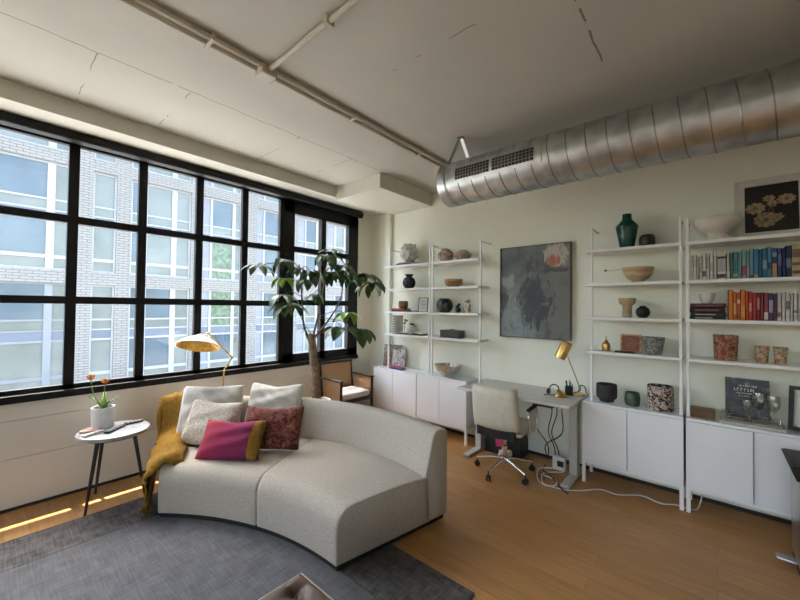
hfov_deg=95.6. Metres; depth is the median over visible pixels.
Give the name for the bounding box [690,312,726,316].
book
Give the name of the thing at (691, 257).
book
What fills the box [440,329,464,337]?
lidded box
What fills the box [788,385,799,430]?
picture frame
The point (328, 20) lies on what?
conduit
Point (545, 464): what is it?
cable
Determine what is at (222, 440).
throw pillow
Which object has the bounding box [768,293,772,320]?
book
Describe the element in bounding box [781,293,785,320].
book
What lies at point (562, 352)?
desk lamp
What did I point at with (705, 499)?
baseboard
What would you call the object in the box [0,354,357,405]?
trim
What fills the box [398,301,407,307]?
woven pot
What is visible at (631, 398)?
plant pot
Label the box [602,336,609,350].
brass bell
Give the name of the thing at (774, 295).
book
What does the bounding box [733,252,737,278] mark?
book
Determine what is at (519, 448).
storage box
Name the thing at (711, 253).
book
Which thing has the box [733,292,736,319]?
book
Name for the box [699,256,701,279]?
book
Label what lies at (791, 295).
book
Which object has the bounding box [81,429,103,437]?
remote control
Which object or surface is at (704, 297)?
bowl
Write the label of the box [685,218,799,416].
wall shelf unit
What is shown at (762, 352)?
tumbler
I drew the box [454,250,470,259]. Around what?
vase
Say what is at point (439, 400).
base cabinet
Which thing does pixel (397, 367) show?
book
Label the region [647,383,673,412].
plant pot
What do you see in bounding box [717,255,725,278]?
book
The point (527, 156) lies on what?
grille
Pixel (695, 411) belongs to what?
wooden box
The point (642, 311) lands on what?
vase
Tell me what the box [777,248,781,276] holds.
book
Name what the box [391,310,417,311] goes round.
book
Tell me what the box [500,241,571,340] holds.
painting
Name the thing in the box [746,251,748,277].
book
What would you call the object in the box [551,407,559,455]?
hanging cable
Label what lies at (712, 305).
book
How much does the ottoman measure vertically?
0.439 m
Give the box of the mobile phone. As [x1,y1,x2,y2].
[79,428,99,433]
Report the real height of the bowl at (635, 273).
0.138 m
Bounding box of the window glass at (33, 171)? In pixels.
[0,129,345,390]
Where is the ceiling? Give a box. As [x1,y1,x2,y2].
[0,0,799,193]
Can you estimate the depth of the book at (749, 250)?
2.79 m
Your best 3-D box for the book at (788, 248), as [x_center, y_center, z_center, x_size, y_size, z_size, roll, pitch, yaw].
[2.893,-0.281,2.713,0.027,0.232,0.161,0,-2,41]
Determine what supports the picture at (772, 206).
attached to the picture frame at (768, 205)
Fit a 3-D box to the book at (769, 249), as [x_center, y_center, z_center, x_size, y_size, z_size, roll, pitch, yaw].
[2.820,-0.280,2.779,0.024,0.232,0.165,0,-2,41]
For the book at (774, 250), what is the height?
0.222 m
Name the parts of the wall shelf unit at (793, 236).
shelf, shelf, shelf, shelf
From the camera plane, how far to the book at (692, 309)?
2.95 m
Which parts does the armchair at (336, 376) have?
leg, arm panel, armrest, rail, panel, leg, seat frame, leg, armrest, arm panel, leg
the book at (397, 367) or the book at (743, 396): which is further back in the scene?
the book at (397, 367)
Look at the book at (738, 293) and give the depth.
2.82 m
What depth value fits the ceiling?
2.40 m
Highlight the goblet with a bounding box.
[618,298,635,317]
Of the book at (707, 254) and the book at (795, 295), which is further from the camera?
the book at (707, 254)
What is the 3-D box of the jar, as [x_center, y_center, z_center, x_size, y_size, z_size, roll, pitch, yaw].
[2.246,-0.535,3.299,0.127,0.110,0.127,0,-2,41]
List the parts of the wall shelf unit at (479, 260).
shelf, shelf, shelf, shelf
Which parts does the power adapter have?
socket panel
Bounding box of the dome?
[554,391,566,397]
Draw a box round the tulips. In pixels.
[86,374,117,429]
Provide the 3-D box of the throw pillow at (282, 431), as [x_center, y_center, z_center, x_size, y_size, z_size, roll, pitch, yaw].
[-1.113,1.107,3.158,0.516,0.334,0.210,1,-1,2]
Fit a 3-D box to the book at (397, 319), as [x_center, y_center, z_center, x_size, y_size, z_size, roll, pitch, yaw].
[-0.029,0.353,5.248,0.038,0.262,0.187,0,-2,41]
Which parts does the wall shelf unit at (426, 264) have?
shelf, shelf, shelf, shelf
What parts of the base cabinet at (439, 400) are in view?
door, frame, door, leg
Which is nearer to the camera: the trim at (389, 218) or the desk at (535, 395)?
the desk at (535, 395)
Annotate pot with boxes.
[91,404,114,429]
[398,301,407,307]
[406,326,417,331]
[596,382,616,402]
[624,391,639,406]
[641,336,664,354]
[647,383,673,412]
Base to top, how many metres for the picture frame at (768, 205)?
0.499 m
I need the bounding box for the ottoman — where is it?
[259,573,332,599]
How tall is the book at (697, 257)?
0.190 m
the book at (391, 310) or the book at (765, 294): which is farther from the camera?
the book at (391, 310)
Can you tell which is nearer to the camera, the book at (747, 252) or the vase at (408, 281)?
the book at (747, 252)
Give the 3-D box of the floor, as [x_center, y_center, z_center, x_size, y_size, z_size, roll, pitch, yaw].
[-0.376,1.713,0.096,8.310,0.150,8.930,0,-2,41]
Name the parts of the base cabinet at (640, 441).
leg, door, frame, door, leg, leg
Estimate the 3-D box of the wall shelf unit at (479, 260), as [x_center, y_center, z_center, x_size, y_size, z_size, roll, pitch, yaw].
[0.759,0.134,4.602,0.719,1.685,0.315,0,-2,41]
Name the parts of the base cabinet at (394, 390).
door, frame, door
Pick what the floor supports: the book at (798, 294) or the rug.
the rug
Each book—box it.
[383,344,402,366]
[390,366,404,368]
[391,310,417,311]
[392,308,410,310]
[392,349,405,366]
[393,315,402,333]
[397,332,427,335]
[690,256,692,279]
[690,303,725,307]
[690,307,724,312]
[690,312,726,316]
[690,316,725,319]
[693,254,696,279]
[697,257,698,279]
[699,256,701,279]
[702,253,705,279]
[706,253,709,278]
[710,252,713,278]
[713,256,716,278]
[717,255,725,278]
[720,415,786,433]
[725,377,769,421]
[726,253,729,278]
[728,290,732,319]
[730,252,732,278]
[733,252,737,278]
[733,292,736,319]
[737,292,740,319]
[738,252,741,277]
[740,290,744,319]
[741,249,745,277]
[745,291,748,319]
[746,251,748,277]
[748,249,752,277]
[748,291,751,319]
[752,292,756,320]
[753,249,758,277]
[756,293,759,320]
[758,249,761,277]
[760,292,763,320]
[762,248,766,277]
[764,293,767,320]
[767,247,771,277]
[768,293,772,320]
[772,248,776,276]
[773,294,776,320]
[774,292,780,320]
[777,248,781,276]
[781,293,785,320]
[782,248,785,276]
[784,245,791,276]
[785,292,789,320]
[790,294,792,320]
[791,244,799,276]
[792,293,797,321]
[798,294,799,321]
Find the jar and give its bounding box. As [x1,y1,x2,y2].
[639,234,655,245]
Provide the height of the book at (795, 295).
0.205 m
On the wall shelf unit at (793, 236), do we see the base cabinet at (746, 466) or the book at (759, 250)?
the book at (759, 250)
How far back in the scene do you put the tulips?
3.03 m
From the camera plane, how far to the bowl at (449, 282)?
4.56 m
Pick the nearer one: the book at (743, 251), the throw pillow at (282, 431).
the book at (743, 251)
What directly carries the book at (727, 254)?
on the wall shelf unit at (793, 236)
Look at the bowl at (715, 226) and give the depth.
2.89 m
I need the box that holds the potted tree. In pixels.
[240,249,387,399]
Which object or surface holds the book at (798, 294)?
on the wall shelf unit at (793, 236)
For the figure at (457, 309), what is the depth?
4.57 m
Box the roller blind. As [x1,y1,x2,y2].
[0,110,363,217]
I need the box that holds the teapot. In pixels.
[404,323,418,331]
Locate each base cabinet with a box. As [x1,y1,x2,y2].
[373,365,428,421]
[417,371,478,445]
[582,396,685,510]
[686,414,799,517]
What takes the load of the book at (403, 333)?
on the wall shelf unit at (426, 264)
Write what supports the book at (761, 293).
on the wall shelf unit at (793, 236)
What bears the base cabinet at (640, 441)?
on the floor
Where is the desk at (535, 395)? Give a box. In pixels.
[457,378,588,488]
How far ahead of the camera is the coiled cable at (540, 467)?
3.49 m
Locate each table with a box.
[75,420,149,515]
[775,448,799,574]
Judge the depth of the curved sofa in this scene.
2.72 m
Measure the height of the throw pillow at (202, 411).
0.363 m
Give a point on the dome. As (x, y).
(559, 394)
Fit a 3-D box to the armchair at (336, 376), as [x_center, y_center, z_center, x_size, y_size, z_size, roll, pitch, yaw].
[-0.759,1.304,5.103,0.496,0.864,0.610,0,-2,41]
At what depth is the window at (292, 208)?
5.15 m
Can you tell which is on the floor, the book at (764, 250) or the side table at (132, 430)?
the side table at (132, 430)
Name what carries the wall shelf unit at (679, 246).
attached to the wall at (655, 196)
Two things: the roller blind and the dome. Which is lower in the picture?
the dome
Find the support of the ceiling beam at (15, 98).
attached to the wall at (41, 457)
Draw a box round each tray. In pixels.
[614,350,634,353]
[721,411,783,428]
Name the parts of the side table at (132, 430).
leg, leg, leg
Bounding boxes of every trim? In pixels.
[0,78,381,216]
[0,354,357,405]
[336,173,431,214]
[384,214,392,344]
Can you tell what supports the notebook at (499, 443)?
attached to the storage box at (519, 448)
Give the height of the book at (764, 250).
0.222 m
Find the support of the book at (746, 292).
on the wall shelf unit at (793, 236)
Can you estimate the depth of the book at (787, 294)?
2.65 m
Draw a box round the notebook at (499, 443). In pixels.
[495,439,502,446]
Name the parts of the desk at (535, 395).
leg, control panel, leg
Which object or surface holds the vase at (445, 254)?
on the wall shelf unit at (479, 260)
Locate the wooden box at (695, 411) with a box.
[690,405,715,420]
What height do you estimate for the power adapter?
0.135 m
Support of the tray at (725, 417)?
on the book at (761, 427)
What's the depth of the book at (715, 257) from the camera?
2.91 m
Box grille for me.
[450,142,541,183]
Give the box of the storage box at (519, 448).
[485,433,527,458]
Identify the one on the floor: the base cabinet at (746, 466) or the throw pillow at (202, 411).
the base cabinet at (746, 466)
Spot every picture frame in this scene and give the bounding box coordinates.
[418,297,428,311]
[734,172,799,236]
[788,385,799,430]
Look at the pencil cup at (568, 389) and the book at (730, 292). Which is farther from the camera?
the pencil cup at (568, 389)
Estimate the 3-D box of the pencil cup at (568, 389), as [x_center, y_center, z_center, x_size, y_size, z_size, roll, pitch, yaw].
[1.718,0.884,3.690,0.076,0.156,0.076,0,-2,41]
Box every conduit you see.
[118,0,446,166]
[268,0,360,71]
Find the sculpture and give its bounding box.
[400,243,419,261]
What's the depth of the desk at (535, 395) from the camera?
3.55 m
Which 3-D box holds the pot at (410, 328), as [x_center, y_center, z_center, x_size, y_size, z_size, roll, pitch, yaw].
[0.169,0.404,5.052,0.166,0.085,0.166,0,-2,41]
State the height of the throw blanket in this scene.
0.772 m
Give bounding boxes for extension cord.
[541,471,702,509]
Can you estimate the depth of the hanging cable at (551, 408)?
3.79 m
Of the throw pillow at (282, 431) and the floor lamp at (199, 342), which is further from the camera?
the floor lamp at (199, 342)
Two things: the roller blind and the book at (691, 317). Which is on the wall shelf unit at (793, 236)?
the book at (691, 317)
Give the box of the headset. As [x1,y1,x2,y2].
[544,384,560,394]
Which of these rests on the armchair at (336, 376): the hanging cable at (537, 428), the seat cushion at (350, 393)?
the seat cushion at (350, 393)
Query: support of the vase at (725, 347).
on the wall shelf unit at (793, 236)
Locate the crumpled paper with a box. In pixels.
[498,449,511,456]
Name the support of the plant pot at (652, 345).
on the wall shelf unit at (679, 246)
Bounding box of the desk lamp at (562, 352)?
[554,340,586,395]
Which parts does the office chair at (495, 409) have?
arm, arm, backrest, arm, arm, seat, arm frame, arm panel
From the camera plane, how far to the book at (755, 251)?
2.76 m
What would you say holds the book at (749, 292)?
on the wall shelf unit at (793, 236)
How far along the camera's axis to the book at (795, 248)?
2.63 m
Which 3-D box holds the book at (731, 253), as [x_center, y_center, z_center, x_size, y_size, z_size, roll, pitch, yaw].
[2.659,-0.268,2.914,0.016,0.210,0.162,0,-2,41]
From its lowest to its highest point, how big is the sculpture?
0.281 m
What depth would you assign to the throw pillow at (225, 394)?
3.45 m
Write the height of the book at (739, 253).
0.210 m
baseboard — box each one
[0,467,159,513]
[437,425,791,524]
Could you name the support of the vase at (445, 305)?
on the wall shelf unit at (479, 260)
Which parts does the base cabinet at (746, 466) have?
leg, door, frame, door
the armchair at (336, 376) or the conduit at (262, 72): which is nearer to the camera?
the conduit at (262, 72)
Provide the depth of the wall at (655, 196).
3.71 m
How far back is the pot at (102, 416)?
3.02 m
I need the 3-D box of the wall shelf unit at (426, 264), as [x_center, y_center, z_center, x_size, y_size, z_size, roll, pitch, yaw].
[0.166,0.123,5.119,0.810,1.715,0.315,0,-2,41]
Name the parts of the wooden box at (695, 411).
lid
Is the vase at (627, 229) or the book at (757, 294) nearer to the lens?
the book at (757, 294)
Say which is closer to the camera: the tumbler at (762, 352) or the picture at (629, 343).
the tumbler at (762, 352)
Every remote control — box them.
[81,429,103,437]
[104,424,125,433]
[124,419,142,424]
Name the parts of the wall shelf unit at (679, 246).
shelf, shelf, shelf, shelf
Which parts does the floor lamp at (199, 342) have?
lamp shade, arm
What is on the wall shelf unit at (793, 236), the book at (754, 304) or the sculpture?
the book at (754, 304)
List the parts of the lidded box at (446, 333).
lid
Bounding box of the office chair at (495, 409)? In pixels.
[472,383,537,485]
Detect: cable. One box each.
[537,428,548,458]
[537,467,556,486]
[542,464,567,493]
[545,409,563,458]
[548,408,555,454]
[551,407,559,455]
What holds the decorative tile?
on the wall shelf unit at (679, 246)
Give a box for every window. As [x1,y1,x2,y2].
[0,124,283,396]
[282,198,357,362]
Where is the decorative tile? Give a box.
[620,334,641,352]
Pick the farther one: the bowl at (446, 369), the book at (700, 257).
the bowl at (446, 369)
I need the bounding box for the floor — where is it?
[0,431,799,599]
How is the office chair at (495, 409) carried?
on the floor
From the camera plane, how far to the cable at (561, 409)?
3.73 m
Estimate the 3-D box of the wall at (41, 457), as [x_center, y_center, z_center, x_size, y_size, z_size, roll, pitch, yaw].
[-3.371,0.033,2.753,0.280,3.250,8.530,0,-2,41]
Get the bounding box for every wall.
[0,215,371,510]
[370,136,799,520]
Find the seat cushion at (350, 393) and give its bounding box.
[342,386,368,400]
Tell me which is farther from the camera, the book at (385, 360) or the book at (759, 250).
the book at (385, 360)
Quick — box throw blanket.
[138,391,187,518]
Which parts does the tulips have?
stem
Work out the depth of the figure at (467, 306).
4.48 m
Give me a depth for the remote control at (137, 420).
3.17 m
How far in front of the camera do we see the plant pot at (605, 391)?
3.42 m
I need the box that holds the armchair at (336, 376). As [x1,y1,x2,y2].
[319,358,373,406]
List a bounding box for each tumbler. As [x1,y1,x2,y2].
[755,345,769,362]
[773,346,788,364]
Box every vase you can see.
[403,274,415,287]
[436,298,452,312]
[438,248,453,260]
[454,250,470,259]
[616,213,638,246]
[636,306,649,317]
[713,334,738,360]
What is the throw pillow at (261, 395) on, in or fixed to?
on the curved sofa
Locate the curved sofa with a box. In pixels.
[158,396,446,570]
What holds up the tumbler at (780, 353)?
on the wall shelf unit at (793, 236)
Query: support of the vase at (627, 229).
on the wall shelf unit at (679, 246)
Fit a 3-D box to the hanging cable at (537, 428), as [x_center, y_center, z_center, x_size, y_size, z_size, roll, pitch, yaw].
[1.466,1.334,3.854,0.226,0.684,0.114,1,-1,-18]
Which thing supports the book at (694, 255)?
on the wall shelf unit at (793, 236)
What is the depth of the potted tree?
4.37 m
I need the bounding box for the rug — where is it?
[0,492,474,599]
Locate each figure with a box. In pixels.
[455,303,460,312]
[464,299,470,312]
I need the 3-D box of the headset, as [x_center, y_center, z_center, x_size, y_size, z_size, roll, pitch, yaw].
[1.545,0.910,3.676,0.126,0.101,0.137,0,-2,41]
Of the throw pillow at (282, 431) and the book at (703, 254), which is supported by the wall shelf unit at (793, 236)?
the book at (703, 254)
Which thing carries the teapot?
on the book at (403, 333)
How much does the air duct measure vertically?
0.564 m
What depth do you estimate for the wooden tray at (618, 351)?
3.31 m
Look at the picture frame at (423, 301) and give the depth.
4.98 m
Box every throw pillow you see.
[176,385,243,432]
[181,399,242,445]
[195,420,268,460]
[244,382,303,421]
[245,406,303,449]
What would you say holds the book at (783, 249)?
on the wall shelf unit at (793, 236)
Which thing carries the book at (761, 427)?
on the base cabinet at (746, 466)
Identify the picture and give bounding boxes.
[622,336,639,350]
[744,180,799,232]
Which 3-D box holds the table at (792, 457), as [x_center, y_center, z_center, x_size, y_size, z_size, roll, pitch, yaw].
[2.675,1.367,2.225,0.522,0.697,0.430,0,-2,41]
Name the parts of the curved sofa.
seat, backrest, seat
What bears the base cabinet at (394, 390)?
on the floor
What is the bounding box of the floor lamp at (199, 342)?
[175,332,233,386]
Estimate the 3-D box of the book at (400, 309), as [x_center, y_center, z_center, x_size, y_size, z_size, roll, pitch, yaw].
[0.020,0.135,5.202,0.220,0.030,0.170,0,-1,39]
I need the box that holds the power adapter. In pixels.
[553,454,565,471]
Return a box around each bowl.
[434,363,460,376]
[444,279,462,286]
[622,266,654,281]
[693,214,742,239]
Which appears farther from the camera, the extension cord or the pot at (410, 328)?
the pot at (410, 328)
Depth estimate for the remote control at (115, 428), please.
2.98 m
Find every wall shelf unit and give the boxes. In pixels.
[383,244,441,374]
[429,240,491,381]
[586,216,683,414]
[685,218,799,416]
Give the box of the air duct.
[436,58,799,206]
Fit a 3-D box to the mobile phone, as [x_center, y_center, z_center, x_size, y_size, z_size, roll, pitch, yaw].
[-2.522,1.063,2.951,0.125,0.017,0.062,1,-1,-31]
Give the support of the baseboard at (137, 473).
attached to the wall at (41, 457)
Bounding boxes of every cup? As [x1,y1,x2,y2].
[565,380,572,395]
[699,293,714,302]
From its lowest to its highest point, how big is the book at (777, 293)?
0.212 m
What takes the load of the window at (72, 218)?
in the wall at (41, 457)
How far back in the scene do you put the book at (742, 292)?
2.80 m

